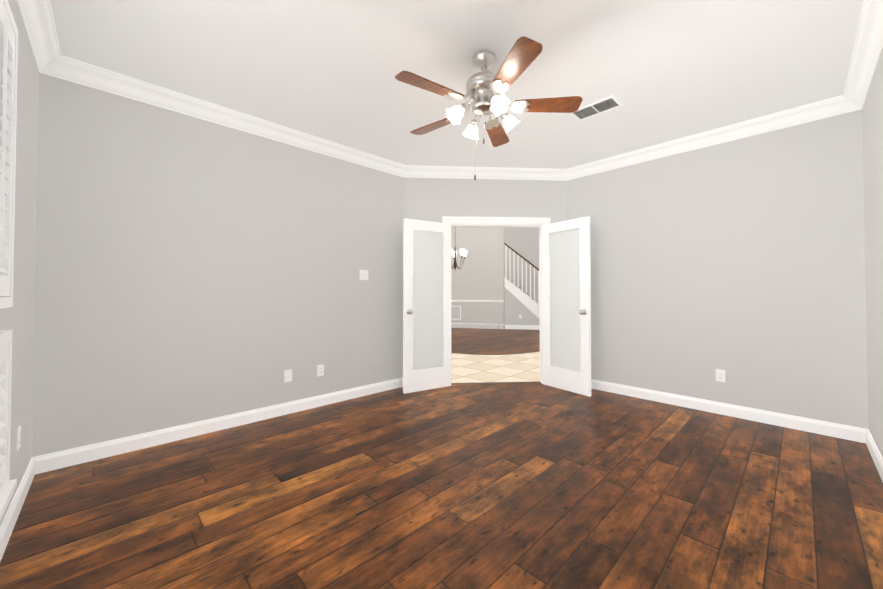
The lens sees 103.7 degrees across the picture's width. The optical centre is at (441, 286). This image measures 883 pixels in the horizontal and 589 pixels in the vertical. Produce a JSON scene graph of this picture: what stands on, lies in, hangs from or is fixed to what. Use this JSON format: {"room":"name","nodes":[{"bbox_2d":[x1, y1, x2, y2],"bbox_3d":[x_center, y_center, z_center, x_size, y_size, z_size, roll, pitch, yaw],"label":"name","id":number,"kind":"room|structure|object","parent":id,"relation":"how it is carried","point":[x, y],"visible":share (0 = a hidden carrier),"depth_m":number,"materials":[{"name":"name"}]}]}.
{"room":"empty room","nodes":[
{"label":"empty room","id":0,"kind":"room"},
{"bbox_2d":[0,0,38,525],"bbox_3d":[-1.366,-0.176,0.846,0.120,2.740,3.815,1,-1,-44],"label":"wall","id":1,"kind":"structure","parent":0,"point":[18,318],"depth_m":1.94,"materials":[{"name":"grey paint"}]},
{"bbox_2d":[0,0,17,520],"bbox_3d":[-1.192,-0.101,0.793,0.066,2.081,2.050,1,-1,-44],"label":"blind","id":2,"kind":"object","parent":1,"relation":"attached to","point":[8,69],"visible":1,"depth_m":1.44,"materials":[{"name":"white paint"}]},
{"bbox_2d":[17,426,20,450],"bbox_3d":[-2.282,0.821,1.874,0.008,0.116,0.072,1,-1,-44],"label":"electrical outlet","id":3,"kind":"object","parent":1,"relation":"attached to","point":[18,437],"visible":1,"depth_m":1.86,"materials":[{"name":"white plastic"}]},
{"bbox_2d":[32,73,403,456],"bbox_3d":[-1.629,-0.136,3.325,3.184,2.740,0.120,1,-1,-44],"label":"wall","id":4,"kind":"structure","parent":0,"point":[189,269],"depth_m":2.83,"materials":[{"name":"grey paint"}]},
{"bbox_2d":[284,369,291,382],"bbox_3d":[-1.482,0.869,3.356,0.072,0.116,0.016,1,-1,-44],"label":"electrical outlet","id":5,"kind":"object","parent":4,"relation":"attached to","point":[287,375],"visible":1,"depth_m":3.35,"materials":[{"name":"white plastic"}]},
{"bbox_2d":[317,364,323,376],"bbox_3d":[-1.251,0.871,3.584,0.072,0.116,0.008,1,-1,-44],"label":"electrical outlet","id":6,"kind":"object","parent":4,"relation":"attached to","point":[320,370],"visible":1,"depth_m":3.58,"materials":[{"name":"white plastic"}]},
{"bbox_2d":[359,270,367,279],"bbox_3d":[-0.882,-0.129,3.952,0.116,0.116,0.014,1,-1,-44],"label":"switch plate","id":7,"kind":"object","parent":4,"relation":"attached to","point":[363,274],"visible":1,"depth_m":3.95,"materials":[{"name":"white plastic"}]},
{"bbox_2d":[0,382,882,588],"bbox_3d":[0.338,1.270,2.467,4.855,0.100,4.055,1,-1,-44],"label":"floor","id":8,"kind":"structure","parent":0,"point":[509,485],"depth_m":1.92,"materials":[{"name":"brown wood"}]},
{"bbox_2d":[50,0,863,168],"bbox_3d":[0.338,-1.569,2.512,4.855,0.100,4.055,1,-1,-44],"label":"ceiling","id":9,"kind":"structure","parent":0,"point":[662,71],"depth_m":2.34,"materials":[{"name":"white paint"}]},
{"bbox_2d":[395,36,582,179],"bbox_3d":[0.249,-1.115,2.310,1.215,0.816,1.204,1,-1,-44],"label":"ceiling fan","id":10,"kind":"object","parent":9,"relation":"hanging from","point":[485,89],"visible":1,"depth_m":2.24,"materials":[{"name":"brown wood"}]},
{"bbox_2d":[569,95,622,120],"bbox_3d":[1.312,-1.508,2.953,0.215,0.009,0.370,1,-1,-44],"label":"ceiling vent","id":11,"kind":"object","parent":9,"relation":"in","point":[607,104],"visible":0.98,"depth_m":2.94,"materials":[{"name":"white metal"}]},
{"bbox_2d":[404,177,566,222],"bbox_3d":[0.569,-0.118,4.476,2.105,2.740,0.120,0,-1,-3],"label":"wall","id":12,"kind":"structure","parent":0,"point":[432,199],"depth_m":4.43,"materials":[{"name":"grey paint"}]},
{"bbox_2d":[403,218,450,393],"bbox_3d":[-0.177,0.226,4.193,0.650,2.018,0.231,1,-1,-44],"label":"door","id":13,"kind":"structure","parent":12,"relation":"in","point":[426,305],"depth_m":4.15,"materials":[{"name":"white paint"}]},
{"bbox_2d":[0,377,882,561],"bbox_3d":[0.338,1.164,2.468,4.615,0.112,3.815,1,-1,-44],"label":"baseboard","id":14,"kind":"structure","parent":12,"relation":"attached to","point":[39,464],"depth_m":2.89,"materials":[{"name":"white paint"}]},
{"bbox_2d":[17,0,882,180],"bbox_3d":[0.338,-1.460,2.510,4.615,0.118,3.815,1,-1,-44],"label":"crown molding","id":15,"kind":"structure","parent":12,"relation":"attached to","point":[40,27],"depth_m":2.90,"materials":[{"name":"white paint"}]},
{"bbox_2d":[442,216,549,382],"bbox_3d":[0.700,0.186,4.479,1.394,2.132,0.164,0,-1,-3],"label":"door frame","id":16,"kind":"structure","parent":12,"relation":"attached to","point":[492,220],"depth_m":4.44,"materials":[{"name":"white paint"}]},
{"bbox_2d":[542,216,590,396],"bbox_3d":[1.457,0.226,4.134,0.202,2.018,0.649,1,-1,-44],"label":"door","id":17,"kind":"structure","parent":12,"relation":"in","point":[566,313],"depth_m":4.12,"materials":[{"name":"white paint"}]},
{"bbox_2d":[451,226,538,328],"bbox_3d":[1.934,-0.435,11.611,9.280,3.600,1.297,0,-1,-1],"label":"wall","id":18,"kind":"structure","parent":0,"point":[480,274],"depth_m":10.94,"materials":[{"name":"grey paint"}]},
{"bbox_2d":[451,300,503,328],"bbox_3d":[-0.329,-0.237,11.515,4.715,3.200,0.030,0,-1,14],"label":"trim","id":19,"kind":"structure","parent":18,"relation":"attached to","point":[501,301],"depth_m":11.17,"materials":[{"name":"white paint"}]},
{"bbox_2d":[451,351,539,382],"bbox_3d":[1.466,1.280,6.078,11.000,0.001,3.600,0,-1,-1],"label":"floor","id":20,"kind":"structure","parent":0,"point":[468,368],"depth_m":5.34,"materials":[{"name":"beige tile"}]},
{"bbox_2d":[451,326,539,354],"bbox_3d":[1.418,1.338,9.727,11.000,0.001,6.500,0,-1,-1],"label":"floor","id":21,"kind":"structure","parent":0,"point":[476,341],"depth_m":8.24,"materials":[{"name":"brown wood"}]},
{"bbox_2d":[504,242,538,329],"bbox_3d":[3.005,-0.013,11.283,1.900,2.746,0.986,0,-1,9],"label":"staircase","id":22,"kind":"structure","parent":21,"relation":"on","point":[517,301],"depth_m":10.91,"materials":[{"name":"white paint"}]},
{"bbox_2d":[567,109,867,428],"bbox_3d":[2.541,-0.132,3.616,0.120,2.740,2.619,1,-1,-44],"label":"wall","id":23,"kind":"structure","parent":0,"point":[741,262],"depth_m":3.25,"materials":[{"name":"grey paint"}]},
{"bbox_2d":[716,369,724,381],"bbox_3d":[2.694,0.864,3.347,0.008,0.116,0.072,1,-1,-44],"label":"electrical outlet","id":24,"kind":"object","parent":23,"relation":"attached to","point":[720,375],"visible":1,"depth_m":3.35,"materials":[{"name":"white plastic"}]},
{"bbox_2d":[862,49,882,457],"bbox_3d":[1.661,-0.173,1.032,4.735,2.740,0.120,1,-1,-44],"label":"wall","id":25,"kind":"structure","parent":0,"point":[872,116],"depth_m":2.37,"materials":[{"name":"grey paint"}]},
{"bbox_3d":[1.432,-2.332,8.685,11.000,0.100,8.700,0,-1,-1],"label":"ceiling","id":26,"kind":"structure","parent":0,"visible":0},
{"bbox_2d":[451,246,466,269],"bbox_3d":[0.377,-1.347,9.287,0.678,1.850,0.669,1,-1,-44],"label":"chandelier","id":27,"kind":"object","parent":26,"relation":"hanging from","point":[463,252],"visible":0.73,"depth_m":9.27,"materials":[{"name":"white glass"}]}
]}

